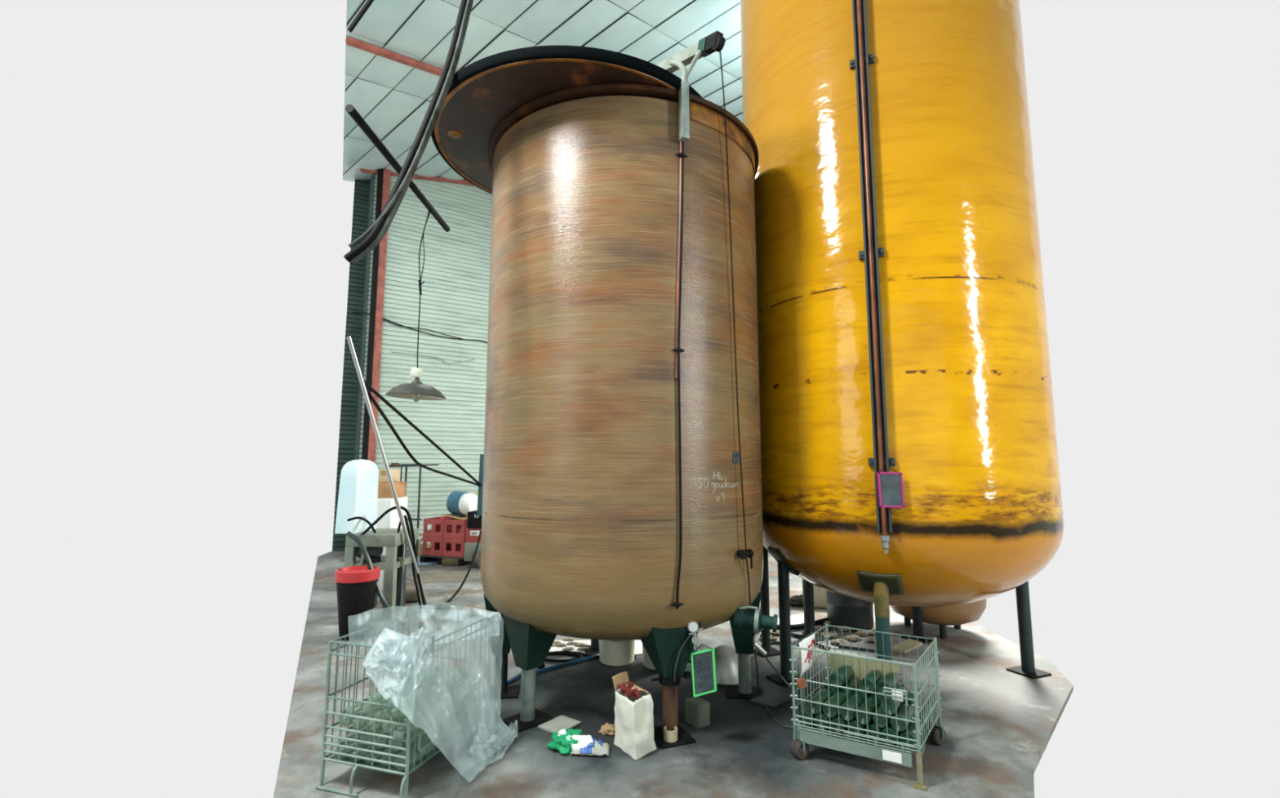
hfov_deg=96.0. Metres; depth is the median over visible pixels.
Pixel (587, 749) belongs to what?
print
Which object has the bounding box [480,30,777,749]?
storage tank
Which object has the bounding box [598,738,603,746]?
print
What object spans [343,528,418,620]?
bench
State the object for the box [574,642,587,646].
dry leaf
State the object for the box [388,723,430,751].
wine bottle
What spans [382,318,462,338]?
loose wire
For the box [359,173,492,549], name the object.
wall
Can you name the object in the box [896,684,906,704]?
wine bottle
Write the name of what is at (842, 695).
wine bottle
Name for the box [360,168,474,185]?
trim
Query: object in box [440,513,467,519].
cardboard sheet
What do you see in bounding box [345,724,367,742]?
wine bottle
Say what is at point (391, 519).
storage cabinet
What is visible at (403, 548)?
rod
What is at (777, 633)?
scrap
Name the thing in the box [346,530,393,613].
hose
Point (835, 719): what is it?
wine bottle
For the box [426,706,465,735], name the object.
wine bottle
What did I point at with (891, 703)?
wine bottle
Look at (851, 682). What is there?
wine bottle
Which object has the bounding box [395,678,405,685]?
wine bottle
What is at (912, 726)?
wine bottle
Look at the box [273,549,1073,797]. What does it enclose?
floor
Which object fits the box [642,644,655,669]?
bucket
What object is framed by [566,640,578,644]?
dry leaf
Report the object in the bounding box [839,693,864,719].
wine bottle
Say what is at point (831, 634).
scrap
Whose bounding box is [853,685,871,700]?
wine bottle
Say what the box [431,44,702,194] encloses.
tank lid
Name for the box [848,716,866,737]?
wine bottle
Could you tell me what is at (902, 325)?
storage tank
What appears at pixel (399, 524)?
cable
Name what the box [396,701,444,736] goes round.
wine bottle
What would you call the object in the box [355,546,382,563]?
motor
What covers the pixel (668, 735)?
cup
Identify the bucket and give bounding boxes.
[599,639,635,666]
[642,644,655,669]
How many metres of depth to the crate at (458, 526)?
8.97 m
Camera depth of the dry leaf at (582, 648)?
4.74 m
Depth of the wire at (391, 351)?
11.17 m
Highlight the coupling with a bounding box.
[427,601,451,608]
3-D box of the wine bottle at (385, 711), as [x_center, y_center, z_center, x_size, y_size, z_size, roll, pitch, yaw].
[-1.219,1.551,2.862,0.077,0.077,0.288,-2,-7,17]
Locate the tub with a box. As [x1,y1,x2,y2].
[334,564,380,639]
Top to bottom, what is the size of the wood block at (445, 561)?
0.110 m
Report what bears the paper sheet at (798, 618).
on the floor
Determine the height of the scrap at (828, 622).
0.037 m
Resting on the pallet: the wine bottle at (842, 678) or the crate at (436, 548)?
the crate at (436, 548)
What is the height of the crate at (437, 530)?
0.280 m
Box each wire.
[352,311,487,342]
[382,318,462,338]
[391,351,475,363]
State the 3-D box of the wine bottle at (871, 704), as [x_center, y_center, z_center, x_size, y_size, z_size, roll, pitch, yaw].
[1.202,1.604,3.000,0.077,0.077,0.288,-5,-9,37]
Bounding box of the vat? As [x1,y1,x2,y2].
[890,598,986,639]
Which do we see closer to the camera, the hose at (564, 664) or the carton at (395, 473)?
the hose at (564, 664)
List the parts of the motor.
motor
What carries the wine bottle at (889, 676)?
in the wire cage at (935, 733)
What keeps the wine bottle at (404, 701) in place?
in the wire cage at (397, 735)
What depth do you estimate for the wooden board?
4.80 m
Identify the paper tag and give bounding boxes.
[891,689,902,701]
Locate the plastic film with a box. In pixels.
[354,604,517,773]
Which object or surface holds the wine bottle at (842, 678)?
in the wire cage at (935, 733)
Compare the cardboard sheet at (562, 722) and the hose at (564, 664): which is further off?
the hose at (564, 664)
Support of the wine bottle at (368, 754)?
on the wire cage at (397, 735)
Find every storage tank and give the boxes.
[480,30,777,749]
[740,0,1063,686]
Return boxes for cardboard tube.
[404,586,421,601]
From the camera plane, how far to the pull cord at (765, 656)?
3.49 m
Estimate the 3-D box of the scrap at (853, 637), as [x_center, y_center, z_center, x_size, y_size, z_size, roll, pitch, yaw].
[1.864,2.085,5.043,0.145,0.039,0.114,4,-8,-31]
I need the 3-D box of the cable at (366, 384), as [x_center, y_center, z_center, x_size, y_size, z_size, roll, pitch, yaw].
[-2.569,0.574,7.113,0.134,1.153,3.181,-1,-7,6]
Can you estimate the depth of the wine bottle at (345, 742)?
2.77 m
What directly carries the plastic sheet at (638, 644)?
on the floor
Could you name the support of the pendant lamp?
hanging from the pole at (351, 110)
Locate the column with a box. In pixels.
[361,168,391,463]
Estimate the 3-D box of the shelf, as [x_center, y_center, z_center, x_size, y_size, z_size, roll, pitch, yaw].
[-2.696,1.712,6.040,0.450,0.060,0.560,0,-7,0]
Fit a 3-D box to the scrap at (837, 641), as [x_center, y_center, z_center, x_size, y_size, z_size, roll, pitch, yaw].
[1.706,2.072,4.929,0.158,0.037,0.106,0,-7,0]
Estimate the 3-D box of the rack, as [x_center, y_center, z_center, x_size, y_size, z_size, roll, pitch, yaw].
[-3.766,1.860,9.612,0.872,1.570,0.398,0,-7,0]
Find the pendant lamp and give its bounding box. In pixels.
[385,209,445,401]
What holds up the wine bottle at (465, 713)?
on the wire cage at (397, 735)
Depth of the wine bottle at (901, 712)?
2.83 m
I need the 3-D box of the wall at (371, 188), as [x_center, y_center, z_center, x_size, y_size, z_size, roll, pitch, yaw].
[-5.167,-0.797,10.714,0.020,7.105,0.520,5,-8,-34]
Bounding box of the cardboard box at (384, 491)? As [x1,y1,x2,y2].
[377,481,406,497]
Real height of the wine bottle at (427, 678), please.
0.077 m
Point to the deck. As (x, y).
(364, 1)
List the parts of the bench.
leg, leg, leg, leg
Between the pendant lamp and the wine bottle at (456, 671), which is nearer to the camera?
the wine bottle at (456, 671)
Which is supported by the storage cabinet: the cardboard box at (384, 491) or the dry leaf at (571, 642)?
the cardboard box at (384, 491)
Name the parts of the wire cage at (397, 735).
corner post, skid rail, skid leg, panel, panel, skid leg, corner post, corner post, panel, panel, corner post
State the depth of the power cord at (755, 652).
3.62 m
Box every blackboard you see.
[691,644,716,697]
[876,466,904,506]
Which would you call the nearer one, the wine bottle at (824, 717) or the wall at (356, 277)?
the wine bottle at (824, 717)
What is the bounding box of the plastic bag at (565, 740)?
[545,728,593,753]
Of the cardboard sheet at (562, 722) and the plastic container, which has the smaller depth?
the cardboard sheet at (562, 722)
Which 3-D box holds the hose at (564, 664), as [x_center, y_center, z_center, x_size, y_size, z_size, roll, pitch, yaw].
[-0.675,2.004,4.288,0.854,0.026,0.088,7,-9,-44]
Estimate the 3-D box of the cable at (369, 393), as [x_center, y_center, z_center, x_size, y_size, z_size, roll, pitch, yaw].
[-2.595,0.582,7.088,0.204,1.110,3.230,-1,-7,6]
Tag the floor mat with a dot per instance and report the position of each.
(436, 575)
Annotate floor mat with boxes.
[406,568,476,582]
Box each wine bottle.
[337,739,355,757]
[338,702,361,726]
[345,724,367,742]
[350,742,372,760]
[352,695,403,728]
[359,727,382,745]
[360,681,408,714]
[364,744,386,764]
[366,702,393,731]
[374,728,392,748]
[380,731,429,766]
[382,698,431,733]
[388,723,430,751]
[391,684,438,719]
[394,735,442,770]
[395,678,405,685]
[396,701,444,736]
[401,677,438,697]
[404,662,446,690]
[413,680,433,692]
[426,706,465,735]
[430,680,463,705]
[431,668,464,695]
[436,683,468,711]
[440,710,467,740]
[441,695,468,718]
[799,706,817,726]
[806,688,832,714]
[813,709,832,729]
[822,681,839,694]
[822,691,846,717]
[829,664,852,687]
[830,711,850,733]
[838,677,860,697]
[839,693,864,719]
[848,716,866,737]
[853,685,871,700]
[854,697,879,724]
[860,668,883,693]
[865,719,884,740]
[868,688,884,705]
[872,705,892,727]
[875,671,900,695]
[880,684,903,714]
[881,721,901,744]
[889,702,915,731]
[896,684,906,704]
[899,719,924,748]
[901,686,923,707]
[914,701,931,728]
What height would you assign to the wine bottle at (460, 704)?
0.077 m
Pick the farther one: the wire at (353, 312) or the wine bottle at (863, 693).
the wire at (353, 312)
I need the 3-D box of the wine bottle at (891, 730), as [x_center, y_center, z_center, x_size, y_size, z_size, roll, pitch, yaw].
[1.304,1.667,2.936,0.077,0.077,0.288,-5,-8,36]
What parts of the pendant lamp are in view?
lamp shade, bulb, cord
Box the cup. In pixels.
[663,725,677,742]
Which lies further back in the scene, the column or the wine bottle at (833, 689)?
the column
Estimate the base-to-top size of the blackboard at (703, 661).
0.274 m
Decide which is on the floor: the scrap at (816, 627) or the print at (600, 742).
the scrap at (816, 627)
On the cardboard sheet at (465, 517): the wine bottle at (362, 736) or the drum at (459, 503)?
the drum at (459, 503)
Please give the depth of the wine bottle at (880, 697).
3.08 m
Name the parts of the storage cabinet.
door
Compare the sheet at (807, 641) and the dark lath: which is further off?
the dark lath
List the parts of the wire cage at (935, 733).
corner post, panel, corner post, panel, panel, label plate, gate handle, corner post, panel, corner post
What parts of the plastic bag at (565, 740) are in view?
white panel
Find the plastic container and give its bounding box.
[334,458,378,533]
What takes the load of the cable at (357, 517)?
on the bench
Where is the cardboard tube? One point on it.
(411, 592)
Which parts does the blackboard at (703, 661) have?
hanging cord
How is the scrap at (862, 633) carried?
on the floor
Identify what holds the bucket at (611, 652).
on the floor
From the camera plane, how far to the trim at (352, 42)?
7.49 m
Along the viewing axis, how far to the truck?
8.54 m
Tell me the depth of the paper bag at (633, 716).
3.07 m
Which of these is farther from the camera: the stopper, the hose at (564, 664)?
the hose at (564, 664)
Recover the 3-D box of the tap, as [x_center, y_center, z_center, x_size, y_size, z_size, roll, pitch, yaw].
[0.711,1.438,3.420,0.082,0.160,0.028,-1,-7,9]
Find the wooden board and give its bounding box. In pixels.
[892,638,922,653]
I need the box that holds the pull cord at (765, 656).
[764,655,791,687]
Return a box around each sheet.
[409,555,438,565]
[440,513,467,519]
[537,715,581,733]
[549,640,642,656]
[777,613,804,624]
[797,631,814,676]
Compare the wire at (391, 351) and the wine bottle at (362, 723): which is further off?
the wire at (391, 351)
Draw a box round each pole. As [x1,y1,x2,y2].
[345,104,450,231]
[346,336,428,607]
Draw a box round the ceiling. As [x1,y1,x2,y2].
[342,0,742,182]
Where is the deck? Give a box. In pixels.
[342,0,742,180]
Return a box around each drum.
[446,490,477,515]
[826,590,873,629]
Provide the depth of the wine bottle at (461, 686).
3.00 m
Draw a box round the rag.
[790,594,803,605]
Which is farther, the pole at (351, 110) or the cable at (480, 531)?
the cable at (480, 531)
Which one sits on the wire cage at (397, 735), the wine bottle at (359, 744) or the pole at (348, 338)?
the wine bottle at (359, 744)
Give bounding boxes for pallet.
[419,554,471,565]
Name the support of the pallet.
on the floor
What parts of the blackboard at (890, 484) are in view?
hanging cord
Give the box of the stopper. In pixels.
[796,676,807,688]
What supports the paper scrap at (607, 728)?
on the floor
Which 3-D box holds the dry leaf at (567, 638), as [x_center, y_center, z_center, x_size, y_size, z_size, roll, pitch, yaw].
[-0.628,2.090,5.020,0.117,0.023,0.071,0,-7,0]
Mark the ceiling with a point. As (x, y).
(433, 20)
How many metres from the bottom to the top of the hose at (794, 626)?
0.052 m
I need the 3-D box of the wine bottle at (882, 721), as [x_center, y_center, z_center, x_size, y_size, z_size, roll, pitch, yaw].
[1.277,1.600,2.966,0.077,0.077,0.288,-5,-9,38]
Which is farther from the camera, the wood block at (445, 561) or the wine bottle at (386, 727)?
the wood block at (445, 561)
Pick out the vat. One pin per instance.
(957, 615)
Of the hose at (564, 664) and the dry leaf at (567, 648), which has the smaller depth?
the hose at (564, 664)
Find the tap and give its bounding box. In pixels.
[752,627,767,655]
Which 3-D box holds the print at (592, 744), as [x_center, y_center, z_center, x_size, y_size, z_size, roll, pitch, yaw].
[-0.258,1.818,3.067,0.033,0.034,0.094,0,-7,0]
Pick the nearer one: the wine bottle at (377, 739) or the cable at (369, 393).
the wine bottle at (377, 739)
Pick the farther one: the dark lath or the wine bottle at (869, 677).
the dark lath
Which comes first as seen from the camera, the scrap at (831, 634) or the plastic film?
the plastic film
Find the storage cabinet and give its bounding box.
[376,496,408,590]
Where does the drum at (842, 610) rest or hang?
on the floor
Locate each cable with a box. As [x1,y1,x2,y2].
[346,515,376,533]
[347,0,373,32]
[360,505,426,608]
[364,380,481,485]
[364,385,480,486]
[395,515,404,596]
[403,515,422,608]
[445,530,481,602]
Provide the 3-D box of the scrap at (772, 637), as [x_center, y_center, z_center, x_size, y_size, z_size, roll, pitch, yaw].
[1.125,2.085,5.045,0.150,0.039,0.109,3,-7,-22]
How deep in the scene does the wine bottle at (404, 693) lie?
3.04 m
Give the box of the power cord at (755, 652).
[754,649,793,728]
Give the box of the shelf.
[354,555,411,569]
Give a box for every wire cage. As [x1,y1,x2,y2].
[315,608,491,797]
[789,622,946,791]
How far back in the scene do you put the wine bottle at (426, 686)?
3.08 m
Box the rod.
[400,523,405,613]
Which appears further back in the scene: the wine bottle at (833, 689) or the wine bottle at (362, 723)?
the wine bottle at (833, 689)
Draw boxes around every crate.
[422,515,452,537]
[422,536,451,555]
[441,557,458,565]
[442,537,465,556]
[443,517,467,537]
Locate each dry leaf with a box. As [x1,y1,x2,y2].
[552,640,561,643]
[555,642,567,646]
[561,636,574,640]
[562,646,574,650]
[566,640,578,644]
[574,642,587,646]
[577,646,591,650]
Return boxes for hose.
[343,0,473,263]
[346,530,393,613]
[506,653,595,684]
[544,650,635,662]
[760,617,827,630]
[760,626,875,636]
[770,640,830,649]
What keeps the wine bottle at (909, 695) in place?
in the wire cage at (935, 733)
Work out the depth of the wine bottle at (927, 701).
3.02 m
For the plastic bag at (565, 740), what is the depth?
3.05 m
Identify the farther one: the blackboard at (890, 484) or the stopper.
the blackboard at (890, 484)
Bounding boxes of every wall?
[332,178,369,551]
[353,173,375,459]
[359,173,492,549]
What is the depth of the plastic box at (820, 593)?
6.17 m
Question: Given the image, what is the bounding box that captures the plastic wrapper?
[570,736,609,755]
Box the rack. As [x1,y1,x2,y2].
[389,462,439,558]
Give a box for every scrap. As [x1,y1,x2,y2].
[598,722,615,735]
[760,635,777,640]
[769,629,779,635]
[814,625,828,631]
[821,631,839,638]
[822,620,831,625]
[830,638,848,644]
[835,625,851,631]
[844,634,862,640]
[854,630,870,635]
[865,635,875,642]
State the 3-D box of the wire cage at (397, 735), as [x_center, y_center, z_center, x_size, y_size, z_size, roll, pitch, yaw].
[-1.180,1.519,3.003,0.515,0.690,0.707,-2,-7,17]
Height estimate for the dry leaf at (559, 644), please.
0.023 m
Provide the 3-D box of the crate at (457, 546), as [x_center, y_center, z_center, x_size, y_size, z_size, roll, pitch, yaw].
[-2.812,2.330,9.178,0.393,0.280,0.518,-2,-7,18]
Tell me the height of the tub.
0.593 m
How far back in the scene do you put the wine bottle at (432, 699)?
2.99 m
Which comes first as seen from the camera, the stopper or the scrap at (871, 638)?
the stopper
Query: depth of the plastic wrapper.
3.02 m
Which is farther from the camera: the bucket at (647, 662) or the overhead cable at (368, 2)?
the bucket at (647, 662)
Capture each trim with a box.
[345,35,442,75]
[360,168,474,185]
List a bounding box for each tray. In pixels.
[329,724,467,775]
[804,722,928,755]
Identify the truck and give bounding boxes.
[463,453,484,567]
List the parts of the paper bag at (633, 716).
foil cap, foil cap, foil cap, foil cap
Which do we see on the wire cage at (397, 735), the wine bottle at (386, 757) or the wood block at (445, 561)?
the wine bottle at (386, 757)
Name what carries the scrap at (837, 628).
on the floor
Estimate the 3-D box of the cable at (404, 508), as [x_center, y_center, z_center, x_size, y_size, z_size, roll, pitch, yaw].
[-2.548,1.646,5.963,0.667,1.058,0.174,4,-8,-28]
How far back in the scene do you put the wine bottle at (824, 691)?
3.03 m
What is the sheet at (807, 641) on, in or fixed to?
attached to the wire cage at (935, 733)
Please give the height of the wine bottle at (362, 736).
0.077 m
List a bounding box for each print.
[579,746,591,753]
[587,736,595,746]
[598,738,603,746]
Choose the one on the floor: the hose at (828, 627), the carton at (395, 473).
the hose at (828, 627)
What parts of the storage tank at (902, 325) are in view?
leg, foot plate, saddle plate, foot plate, leg, leg, foot plate, saddle plate, leg, foot plate, leg, leg, foot plate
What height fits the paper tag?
0.050 m
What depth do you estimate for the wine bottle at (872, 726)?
2.87 m
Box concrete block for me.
[684,696,710,728]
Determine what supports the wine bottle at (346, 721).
in the wire cage at (397, 735)
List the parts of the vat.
leg, leg, leg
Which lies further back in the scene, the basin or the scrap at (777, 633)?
the scrap at (777, 633)
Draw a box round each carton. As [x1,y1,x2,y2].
[377,469,400,481]
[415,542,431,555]
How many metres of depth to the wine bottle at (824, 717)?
2.98 m
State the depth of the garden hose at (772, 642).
4.89 m
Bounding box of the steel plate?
[748,690,796,708]
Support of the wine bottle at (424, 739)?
on the wire cage at (397, 735)
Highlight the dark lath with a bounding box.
[838,642,876,651]
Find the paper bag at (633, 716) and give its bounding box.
[612,671,656,759]
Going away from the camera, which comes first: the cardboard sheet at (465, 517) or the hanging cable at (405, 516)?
the hanging cable at (405, 516)
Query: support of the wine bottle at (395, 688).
in the wire cage at (397, 735)
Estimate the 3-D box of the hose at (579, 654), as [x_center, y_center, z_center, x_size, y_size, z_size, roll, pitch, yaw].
[-0.426,2.035,4.554,0.792,0.024,0.236,0,-7,0]
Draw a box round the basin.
[714,644,738,684]
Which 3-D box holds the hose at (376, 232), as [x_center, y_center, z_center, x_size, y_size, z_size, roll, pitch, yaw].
[-1.199,-1.858,3.359,0.222,2.432,0.860,-4,-8,28]
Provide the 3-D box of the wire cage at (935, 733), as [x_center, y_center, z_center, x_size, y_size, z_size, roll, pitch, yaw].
[1.227,1.597,3.107,0.712,0.560,0.622,-4,-8,29]
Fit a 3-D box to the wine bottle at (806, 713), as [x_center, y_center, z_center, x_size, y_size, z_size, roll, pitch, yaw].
[0.953,1.690,3.132,0.077,0.077,0.288,-5,-8,37]
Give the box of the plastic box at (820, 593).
[801,577,826,608]
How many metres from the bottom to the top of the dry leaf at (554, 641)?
0.022 m
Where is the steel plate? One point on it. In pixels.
(773, 699)

